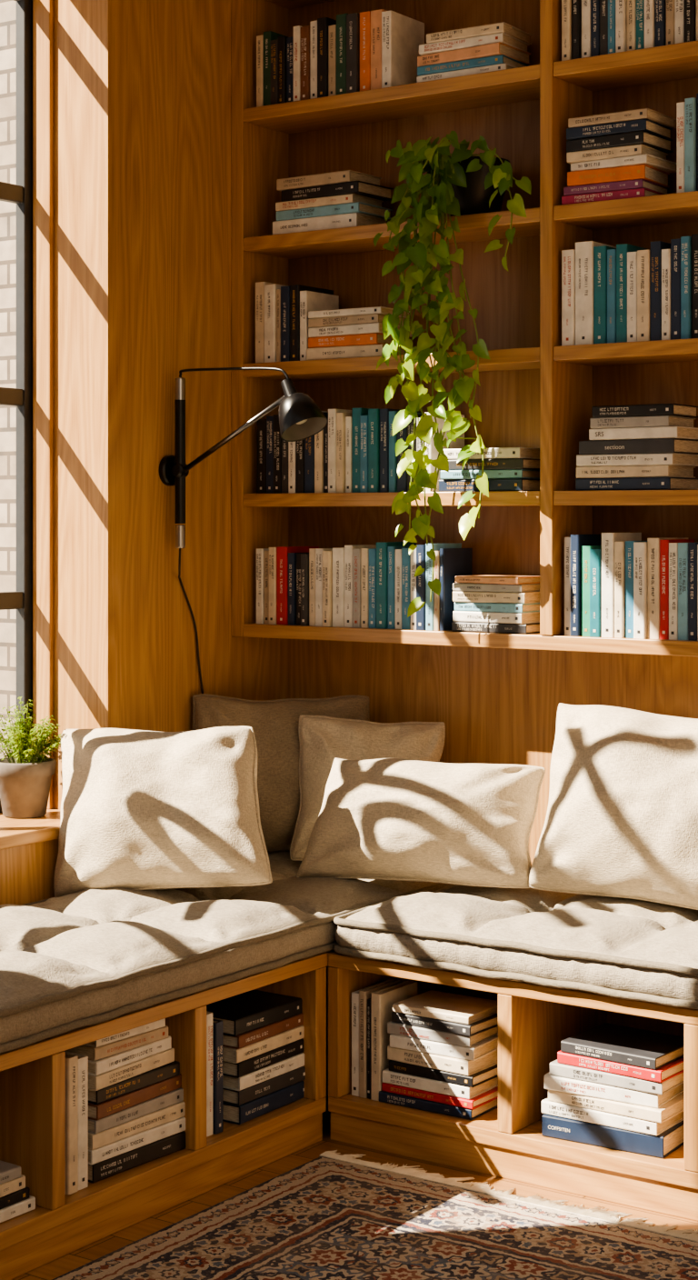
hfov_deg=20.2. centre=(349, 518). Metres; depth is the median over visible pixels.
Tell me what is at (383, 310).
book
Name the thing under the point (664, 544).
book
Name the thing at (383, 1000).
book
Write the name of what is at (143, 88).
wall
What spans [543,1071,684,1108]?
book
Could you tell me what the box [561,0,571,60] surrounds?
book
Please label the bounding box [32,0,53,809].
trim
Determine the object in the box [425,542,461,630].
book
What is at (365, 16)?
book
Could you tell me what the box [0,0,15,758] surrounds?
building
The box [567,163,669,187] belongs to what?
book
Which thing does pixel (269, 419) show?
book
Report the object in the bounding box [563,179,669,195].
book
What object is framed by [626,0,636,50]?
book
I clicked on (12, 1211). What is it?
book
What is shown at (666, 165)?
book
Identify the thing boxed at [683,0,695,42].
book
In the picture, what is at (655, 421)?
book
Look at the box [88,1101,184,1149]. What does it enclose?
book
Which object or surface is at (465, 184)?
trailing plant
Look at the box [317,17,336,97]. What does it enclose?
book
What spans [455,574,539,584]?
book
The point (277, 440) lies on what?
book
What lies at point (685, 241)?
book
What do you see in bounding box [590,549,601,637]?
book
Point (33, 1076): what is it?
storage bench
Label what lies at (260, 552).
book
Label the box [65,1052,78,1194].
book
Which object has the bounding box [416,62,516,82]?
book
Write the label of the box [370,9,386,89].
book
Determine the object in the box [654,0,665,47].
book
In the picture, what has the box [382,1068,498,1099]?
book
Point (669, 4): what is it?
book
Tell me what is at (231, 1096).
book
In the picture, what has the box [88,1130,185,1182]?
book
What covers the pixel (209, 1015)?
book
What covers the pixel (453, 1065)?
book
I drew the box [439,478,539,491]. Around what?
book
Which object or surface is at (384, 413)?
book
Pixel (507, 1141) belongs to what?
storage bench
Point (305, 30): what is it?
book
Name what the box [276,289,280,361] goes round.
book
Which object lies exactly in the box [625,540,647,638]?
book
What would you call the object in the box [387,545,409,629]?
book
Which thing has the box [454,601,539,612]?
book
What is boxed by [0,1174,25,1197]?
book
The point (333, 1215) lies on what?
rug
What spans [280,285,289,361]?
book
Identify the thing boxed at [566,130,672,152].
book
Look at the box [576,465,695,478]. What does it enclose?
book
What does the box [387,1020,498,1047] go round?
book
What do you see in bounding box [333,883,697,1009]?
seat cushion
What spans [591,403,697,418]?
book
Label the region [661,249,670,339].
book
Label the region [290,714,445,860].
throw pillow
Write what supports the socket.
attached to the wall lamp
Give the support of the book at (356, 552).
on the bookcase
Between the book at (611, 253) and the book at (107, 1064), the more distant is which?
the book at (611, 253)
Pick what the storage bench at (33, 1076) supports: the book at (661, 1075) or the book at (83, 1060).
the book at (83, 1060)
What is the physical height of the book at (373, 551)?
0.186 m
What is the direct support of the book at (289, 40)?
on the bookcase
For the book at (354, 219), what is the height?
0.034 m
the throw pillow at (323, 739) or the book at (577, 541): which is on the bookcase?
the book at (577, 541)
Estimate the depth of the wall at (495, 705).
4.62 m
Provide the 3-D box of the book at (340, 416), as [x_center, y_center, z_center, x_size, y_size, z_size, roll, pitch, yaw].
[0.017,-0.155,4.697,0.020,0.189,0.140,0,0,35]
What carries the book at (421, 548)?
on the bookcase
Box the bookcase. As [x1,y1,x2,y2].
[231,0,697,656]
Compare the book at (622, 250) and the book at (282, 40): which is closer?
the book at (622, 250)
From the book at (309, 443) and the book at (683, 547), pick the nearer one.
the book at (683, 547)
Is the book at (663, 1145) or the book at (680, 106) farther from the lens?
the book at (680, 106)
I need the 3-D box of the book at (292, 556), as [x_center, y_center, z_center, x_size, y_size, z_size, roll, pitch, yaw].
[-0.105,0.171,4.780,0.021,0.174,0.126,0,0,35]
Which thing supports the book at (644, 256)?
on the bookcase
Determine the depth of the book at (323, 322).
4.63 m
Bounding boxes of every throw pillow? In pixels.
[53,725,272,897]
[192,693,369,852]
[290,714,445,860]
[296,758,545,888]
[528,703,697,909]
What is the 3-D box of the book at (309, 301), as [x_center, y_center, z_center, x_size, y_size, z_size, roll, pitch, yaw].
[-0.072,-0.462,4.761,0.021,0.168,0.135,0,0,35]
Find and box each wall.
[0,0,279,905]
[280,638,697,1039]
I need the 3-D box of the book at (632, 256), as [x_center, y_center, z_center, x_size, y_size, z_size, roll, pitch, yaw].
[0.648,-0.474,4.266,0.025,0.194,0.146,0,0,35]
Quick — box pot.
[0,756,56,818]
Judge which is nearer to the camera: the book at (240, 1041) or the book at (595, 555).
the book at (240, 1041)
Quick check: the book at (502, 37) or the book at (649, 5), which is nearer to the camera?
the book at (649, 5)
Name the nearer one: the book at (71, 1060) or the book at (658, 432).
the book at (71, 1060)
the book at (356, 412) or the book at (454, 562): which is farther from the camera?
the book at (356, 412)
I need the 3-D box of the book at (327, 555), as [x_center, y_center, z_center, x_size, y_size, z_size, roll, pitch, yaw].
[-0.018,0.168,4.717,0.020,0.179,0.135,0,0,35]
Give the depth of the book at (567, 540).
4.30 m
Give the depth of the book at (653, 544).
4.18 m
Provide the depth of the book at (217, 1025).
3.84 m
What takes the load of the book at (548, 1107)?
on the book at (663, 1145)
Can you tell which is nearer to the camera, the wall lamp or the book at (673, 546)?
the book at (673, 546)
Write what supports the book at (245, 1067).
on the book at (297, 1061)
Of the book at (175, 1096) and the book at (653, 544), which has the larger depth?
the book at (653, 544)
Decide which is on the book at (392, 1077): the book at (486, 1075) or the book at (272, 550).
the book at (486, 1075)
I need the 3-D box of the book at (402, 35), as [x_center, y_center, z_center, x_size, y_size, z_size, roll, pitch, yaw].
[0.128,-1.091,4.628,0.027,0.182,0.145,0,0,35]
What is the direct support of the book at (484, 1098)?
on the book at (385, 1096)
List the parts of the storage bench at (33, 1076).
panel, seat panel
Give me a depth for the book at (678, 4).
4.15 m
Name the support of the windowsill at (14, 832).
on the wall at (143, 88)
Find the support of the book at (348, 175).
on the book at (357, 187)
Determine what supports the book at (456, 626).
on the bookcase
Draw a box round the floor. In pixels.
[10,1039,697,1279]
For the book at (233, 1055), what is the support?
on the book at (245, 1067)
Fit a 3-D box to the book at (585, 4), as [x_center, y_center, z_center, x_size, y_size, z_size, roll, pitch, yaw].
[0.559,-1.097,4.340,0.024,0.194,0.151,0,0,35]
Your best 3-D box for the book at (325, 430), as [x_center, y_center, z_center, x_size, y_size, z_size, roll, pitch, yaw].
[-0.013,-0.151,4.731,0.018,0.181,0.145,0,0,35]
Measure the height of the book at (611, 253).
0.204 m
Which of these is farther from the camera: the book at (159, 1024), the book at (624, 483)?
the book at (624, 483)
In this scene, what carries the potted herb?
on the windowsill at (14, 832)
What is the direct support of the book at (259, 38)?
on the bookcase
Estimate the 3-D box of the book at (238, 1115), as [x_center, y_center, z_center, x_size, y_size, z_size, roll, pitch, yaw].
[-0.210,1.188,4.033,0.146,0.036,0.234,0,0,34]
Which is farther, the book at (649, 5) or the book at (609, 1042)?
the book at (649, 5)
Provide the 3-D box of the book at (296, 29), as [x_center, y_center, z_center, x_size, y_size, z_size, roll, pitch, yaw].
[-0.088,-1.092,4.772,0.021,0.184,0.139,0,0,35]
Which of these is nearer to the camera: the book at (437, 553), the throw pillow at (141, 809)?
the throw pillow at (141, 809)
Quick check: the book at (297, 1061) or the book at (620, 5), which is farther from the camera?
the book at (620, 5)
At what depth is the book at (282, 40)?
4.74 m
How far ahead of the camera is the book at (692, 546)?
4.13 m
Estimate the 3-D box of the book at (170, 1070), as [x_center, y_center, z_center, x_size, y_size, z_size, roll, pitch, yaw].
[-0.447,1.051,3.689,0.142,0.026,0.229,0,0,36]
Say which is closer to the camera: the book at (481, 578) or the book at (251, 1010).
the book at (251, 1010)
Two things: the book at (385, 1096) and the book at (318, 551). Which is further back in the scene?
the book at (318, 551)
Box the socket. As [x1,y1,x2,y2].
[280,378,297,397]
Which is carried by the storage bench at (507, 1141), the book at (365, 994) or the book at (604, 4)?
the book at (365, 994)
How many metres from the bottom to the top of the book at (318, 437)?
0.182 m
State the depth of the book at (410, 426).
4.53 m
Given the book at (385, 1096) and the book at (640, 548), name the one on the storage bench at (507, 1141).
the book at (385, 1096)
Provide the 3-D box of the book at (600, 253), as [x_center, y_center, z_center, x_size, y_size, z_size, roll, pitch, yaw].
[0.582,-0.484,4.308,0.030,0.213,0.135,0,0,35]
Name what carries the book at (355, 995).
on the storage bench at (507, 1141)
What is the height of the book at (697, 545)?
0.202 m
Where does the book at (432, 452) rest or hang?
on the bookcase
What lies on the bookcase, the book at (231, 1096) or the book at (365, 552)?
the book at (365, 552)
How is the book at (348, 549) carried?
on the bookcase
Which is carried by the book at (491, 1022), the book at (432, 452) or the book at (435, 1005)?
the book at (435, 1005)
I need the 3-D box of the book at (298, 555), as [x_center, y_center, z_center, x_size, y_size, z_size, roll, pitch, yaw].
[-0.083,0.172,4.774,0.021,0.172,0.134,0,0,35]
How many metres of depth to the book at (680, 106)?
4.14 m
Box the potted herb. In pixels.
[0,696,60,818]
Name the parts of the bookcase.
panel, shelf, shelf, shelf, shelf, shelf, shelf, shelf, shelf, shelf, shelf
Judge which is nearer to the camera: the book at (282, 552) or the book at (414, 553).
the book at (414, 553)
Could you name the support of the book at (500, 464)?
on the book at (507, 473)
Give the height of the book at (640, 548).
0.206 m
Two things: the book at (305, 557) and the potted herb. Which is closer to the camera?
the potted herb
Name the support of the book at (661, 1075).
on the book at (558, 1069)
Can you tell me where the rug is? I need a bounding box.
[51,1150,697,1279]
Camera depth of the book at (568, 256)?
4.29 m
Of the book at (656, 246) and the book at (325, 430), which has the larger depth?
the book at (325, 430)
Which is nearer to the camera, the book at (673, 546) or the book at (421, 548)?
the book at (673, 546)
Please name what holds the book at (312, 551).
on the bookcase
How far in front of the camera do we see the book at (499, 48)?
4.45 m
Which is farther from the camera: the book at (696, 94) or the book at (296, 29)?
the book at (296, 29)
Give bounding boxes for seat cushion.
[0,850,444,1053]
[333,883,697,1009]
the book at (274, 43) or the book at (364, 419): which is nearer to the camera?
the book at (364, 419)
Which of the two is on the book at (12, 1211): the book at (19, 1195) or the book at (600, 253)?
the book at (19, 1195)
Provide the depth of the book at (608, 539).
4.24 m
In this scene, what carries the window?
in the wall at (143, 88)
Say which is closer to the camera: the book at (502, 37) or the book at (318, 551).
the book at (502, 37)
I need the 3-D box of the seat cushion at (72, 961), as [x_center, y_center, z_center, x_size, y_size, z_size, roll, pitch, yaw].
[-0.567,0.845,3.864,0.620,0.121,2.257,0,0,35]
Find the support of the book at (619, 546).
on the bookcase
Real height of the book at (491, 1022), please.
0.022 m
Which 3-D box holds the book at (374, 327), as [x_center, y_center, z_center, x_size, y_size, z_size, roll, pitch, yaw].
[0.029,-0.445,4.690,0.210,0.023,0.144,0,0,37]
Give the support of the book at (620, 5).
on the bookcase
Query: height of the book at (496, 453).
0.024 m
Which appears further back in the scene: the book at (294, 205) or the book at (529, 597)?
the book at (294, 205)
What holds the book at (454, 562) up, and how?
on the bookcase
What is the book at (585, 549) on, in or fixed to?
on the bookcase
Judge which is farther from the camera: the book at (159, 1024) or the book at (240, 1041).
the book at (240, 1041)
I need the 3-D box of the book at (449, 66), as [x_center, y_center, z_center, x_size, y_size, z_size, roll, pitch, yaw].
[0.285,-1.029,4.503,0.222,0.020,0.130,0,0,33]
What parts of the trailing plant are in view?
pot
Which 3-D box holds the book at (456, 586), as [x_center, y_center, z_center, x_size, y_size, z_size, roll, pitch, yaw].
[0.348,0.157,4.468,0.176,0.018,0.144,0,0,32]
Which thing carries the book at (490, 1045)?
on the book at (453, 1065)
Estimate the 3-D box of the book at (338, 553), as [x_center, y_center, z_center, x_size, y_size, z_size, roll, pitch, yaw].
[0.010,0.164,4.709,0.034,0.187,0.132,0,0,35]
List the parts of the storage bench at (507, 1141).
seat panel, panel, panel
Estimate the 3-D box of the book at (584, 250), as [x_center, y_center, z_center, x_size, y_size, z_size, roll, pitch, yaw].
[0.553,-0.490,4.333,0.044,0.225,0.149,0,0,35]
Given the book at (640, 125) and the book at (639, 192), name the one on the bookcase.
the book at (639, 192)
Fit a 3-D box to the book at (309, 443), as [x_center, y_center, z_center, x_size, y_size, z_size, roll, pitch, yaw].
[-0.053,-0.158,4.756,0.026,0.195,0.156,0,0,35]
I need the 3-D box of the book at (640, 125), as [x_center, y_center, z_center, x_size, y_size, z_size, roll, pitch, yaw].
[0.592,-0.841,4.294,0.191,0.025,0.136,0,0,34]
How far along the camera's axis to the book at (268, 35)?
4.77 m
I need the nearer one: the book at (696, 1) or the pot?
the book at (696, 1)
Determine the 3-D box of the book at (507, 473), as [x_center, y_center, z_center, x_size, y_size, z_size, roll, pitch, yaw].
[0.331,-0.099,4.471,0.207,0.020,0.130,0,0,32]
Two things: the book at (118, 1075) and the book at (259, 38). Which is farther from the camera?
the book at (259, 38)
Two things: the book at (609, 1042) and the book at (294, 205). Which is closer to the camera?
the book at (609, 1042)
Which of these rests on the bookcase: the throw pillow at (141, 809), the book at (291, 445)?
the book at (291, 445)
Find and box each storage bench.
[0,950,334,1279]
[328,950,697,1220]
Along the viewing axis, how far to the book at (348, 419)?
4.63 m
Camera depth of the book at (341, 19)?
4.64 m
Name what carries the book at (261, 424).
on the bookcase
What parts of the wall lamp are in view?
wall plate, cord, arm, bulb, lamp shade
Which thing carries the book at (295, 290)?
on the bookcase
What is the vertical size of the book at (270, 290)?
0.189 m
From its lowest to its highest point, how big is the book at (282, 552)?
0.188 m
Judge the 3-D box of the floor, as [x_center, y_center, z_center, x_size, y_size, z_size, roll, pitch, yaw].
[-0.042,1.340,1.530,4.672,0.080,5.800,0,0,35]
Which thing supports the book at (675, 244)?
on the bookcase
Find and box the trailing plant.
[373,130,531,617]
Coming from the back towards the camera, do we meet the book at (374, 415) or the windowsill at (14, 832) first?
the book at (374, 415)
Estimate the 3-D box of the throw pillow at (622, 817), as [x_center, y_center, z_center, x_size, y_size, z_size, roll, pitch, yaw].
[0.637,0.611,4.154,0.496,0.411,0.290,0,0,26]
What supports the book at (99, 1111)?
on the book at (175, 1096)
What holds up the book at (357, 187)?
on the book at (294, 205)
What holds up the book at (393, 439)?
on the bookcase
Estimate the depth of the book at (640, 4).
4.20 m
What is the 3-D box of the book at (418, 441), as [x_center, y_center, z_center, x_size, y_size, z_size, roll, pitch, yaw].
[0.200,-0.146,4.574,0.022,0.172,0.131,0,0,35]
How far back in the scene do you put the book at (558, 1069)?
3.75 m
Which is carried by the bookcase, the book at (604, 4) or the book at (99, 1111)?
the book at (604, 4)
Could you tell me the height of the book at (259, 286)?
0.198 m
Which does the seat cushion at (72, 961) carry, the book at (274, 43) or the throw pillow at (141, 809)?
the throw pillow at (141, 809)
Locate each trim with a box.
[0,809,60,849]
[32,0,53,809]
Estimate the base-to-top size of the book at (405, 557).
0.189 m
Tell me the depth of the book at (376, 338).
4.62 m
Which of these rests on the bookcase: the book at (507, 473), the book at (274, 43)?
the book at (274, 43)
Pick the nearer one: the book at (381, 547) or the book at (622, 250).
the book at (622, 250)
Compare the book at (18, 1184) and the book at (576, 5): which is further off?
the book at (576, 5)
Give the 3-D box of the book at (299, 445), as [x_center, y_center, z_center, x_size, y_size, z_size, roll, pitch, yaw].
[-0.077,-0.156,4.769,0.026,0.192,0.150,0,0,35]
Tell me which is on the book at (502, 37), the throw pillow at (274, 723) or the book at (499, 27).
the book at (499, 27)
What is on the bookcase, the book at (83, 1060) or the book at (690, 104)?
the book at (690, 104)
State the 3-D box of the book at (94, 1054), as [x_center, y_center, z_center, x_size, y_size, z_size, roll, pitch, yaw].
[-0.458,0.973,3.673,0.142,0.023,0.199,0,0,36]
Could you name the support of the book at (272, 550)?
on the bookcase
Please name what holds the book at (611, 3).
on the bookcase
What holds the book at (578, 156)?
on the book at (666, 165)
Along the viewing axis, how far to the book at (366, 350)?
4.63 m
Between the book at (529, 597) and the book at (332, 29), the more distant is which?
the book at (332, 29)
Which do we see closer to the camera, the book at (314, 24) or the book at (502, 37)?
the book at (502, 37)
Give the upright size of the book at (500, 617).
0.024 m
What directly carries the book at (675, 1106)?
on the book at (548, 1107)
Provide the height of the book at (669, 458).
0.025 m
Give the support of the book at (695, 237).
on the bookcase
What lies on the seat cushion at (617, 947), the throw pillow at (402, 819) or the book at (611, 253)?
the throw pillow at (402, 819)
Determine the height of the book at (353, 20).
0.189 m
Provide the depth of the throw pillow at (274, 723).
4.63 m
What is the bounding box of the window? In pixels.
[0,0,32,812]
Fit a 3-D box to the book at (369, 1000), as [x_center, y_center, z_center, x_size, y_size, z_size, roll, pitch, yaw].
[0.085,1.103,4.136,0.013,0.206,0.154,0,0,35]
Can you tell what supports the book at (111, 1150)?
on the book at (128, 1160)
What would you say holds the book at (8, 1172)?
on the book at (18, 1184)
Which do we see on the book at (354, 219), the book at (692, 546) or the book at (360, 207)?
the book at (360, 207)
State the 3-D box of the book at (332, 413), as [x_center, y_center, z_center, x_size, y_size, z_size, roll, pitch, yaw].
[0.000,-0.160,4.713,0.023,0.199,0.147,0,0,35]
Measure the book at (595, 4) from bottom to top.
0.165 m
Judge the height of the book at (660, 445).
0.031 m
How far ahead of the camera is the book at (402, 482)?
4.55 m
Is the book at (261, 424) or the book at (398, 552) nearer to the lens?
the book at (398, 552)
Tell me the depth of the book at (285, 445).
4.74 m
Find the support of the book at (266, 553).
on the bookcase
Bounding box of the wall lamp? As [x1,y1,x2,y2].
[159,367,328,693]
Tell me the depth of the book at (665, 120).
4.24 m
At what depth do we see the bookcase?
4.58 m
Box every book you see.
[0,1160,20,1184]
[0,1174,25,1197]
[0,1186,29,1209]
[0,1195,35,1222]
[64,1050,88,1190]
[65,1025,168,1060]
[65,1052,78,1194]
[84,1018,165,1047]
[88,1035,171,1076]
[88,1047,174,1091]
[88,1060,179,1104]
[88,1073,181,1120]
[88,1088,183,1134]
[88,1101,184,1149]
[88,1116,185,1165]
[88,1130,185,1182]
[206,990,302,1036]
[206,1010,212,1136]
[212,1019,223,1134]
[223,1012,303,1049]
[223,1025,304,1063]
[223,1038,303,1078]
[223,1052,304,1090]
[223,1066,305,1105]
[223,1080,304,1124]
[255,281,287,363]
[256,35,263,107]
[256,419,266,493]
[256,548,269,623]
[263,30,288,105]
[264,284,284,362]
[264,550,269,623]
[266,415,273,493]
[269,547,276,624]
[270,40,278,104]
[272,212,388,234]
[273,414,281,493]
[275,193,383,211]
[276,170,381,191]
[276,201,392,220]
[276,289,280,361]
[276,546,319,624]
[278,35,287,103]
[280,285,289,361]
[281,180,393,201]
[281,439,288,493]
[286,36,293,102]
[288,410,327,493]
[288,552,309,625]
[290,284,333,360]
[293,25,302,100]
[295,439,304,492]
[296,553,300,625]
[300,26,309,99]
[300,290,339,360]
[300,553,309,625]
[304,411,328,492]
[306,343,406,359]
[308,306,409,318]
[308,313,405,327]
[308,322,412,337]
[308,332,399,348]
[309,548,315,625]
[310,20,317,99]
[314,429,323,492]
[315,548,332,626]
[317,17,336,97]
[322,550,332,626]
[323,417,328,492]
[328,24,336,96]
[328,409,352,492]
[332,547,344,627]
[336,13,348,94]
[336,412,352,492]
[344,544,376,627]
[345,416,352,492]
[346,12,359,93]
[351,980,388,1096]
[352,407,373,492]
[352,548,360,627]
[359,978,399,1098]
[360,10,370,90]
[360,415,368,492]
[360,548,370,628]
[367,997,371,1099]
[368,409,379,492]
[369,548,376,628]
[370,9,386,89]
[370,980,417,1100]
[376,541,415,628]
[379,1090,498,1119]
[380,408,421,492]
[381,10,424,88]
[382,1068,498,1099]
[382,1082,498,1109]
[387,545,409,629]
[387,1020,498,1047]
[387,1044,498,1076]
[389,410,421,492]
[389,1060,498,1087]
[390,1034,498,1060]
[391,1011,498,1036]
[392,990,498,1024]
[395,549,401,629]
[397,414,421,491]
[401,548,410,629]
[407,418,416,490]
[410,548,416,629]
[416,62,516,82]
[416,417,425,491]
[416,544,425,629]
[417,41,531,67]
[417,54,529,75]
[419,32,529,55]
[425,412,464,491]
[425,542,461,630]
[426,21,531,44]
[434,550,439,630]
[439,458,539,470]
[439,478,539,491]
[440,469,539,479]
[440,548,472,630]
[443,447,539,459]
[451,621,539,634]
[452,582,539,592]
[452,590,539,603]
[452,610,539,623]
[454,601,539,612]
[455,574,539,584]
[541,1097,684,1135]
[542,1113,684,1158]
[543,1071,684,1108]
[548,1089,684,1123]
[550,1060,684,1095]
[557,1050,684,1082]
[560,1022,684,1069]
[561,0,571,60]
[561,188,663,204]
[561,249,575,345]
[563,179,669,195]
[564,537,570,635]
[566,118,672,139]
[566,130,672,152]
[566,143,668,163]
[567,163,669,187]
[568,108,676,128]
[570,153,676,172]
[570,534,601,636]
[571,0,581,59]
[575,240,616,344]
[575,477,697,490]
[576,452,697,466]
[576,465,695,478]
[579,438,697,454]
[581,0,590,58]
[581,545,601,636]
[589,426,697,439]
[590,0,599,56]
[590,415,695,429]
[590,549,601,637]
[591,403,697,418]
[593,245,616,343]
[600,0,608,55]
[601,532,641,637]
[607,249,616,343]
[608,0,615,53]
[614,540,625,638]
[615,0,626,52]
[616,243,649,342]
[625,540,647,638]
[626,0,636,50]
[627,251,637,341]
[633,541,647,639]
[636,0,644,49]
[637,250,650,341]
[644,0,654,48]
[647,537,688,639]
[650,240,670,340]
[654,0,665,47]
[660,539,694,639]
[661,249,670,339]
[665,0,674,45]
[669,542,678,639]
[670,238,680,339]
[674,0,683,43]
[676,101,684,192]
[678,542,688,639]
[680,236,691,339]
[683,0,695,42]
[684,97,696,191]
[688,542,697,640]
[691,233,697,338]
[695,0,697,40]
[696,93,697,190]
[697,544,697,640]

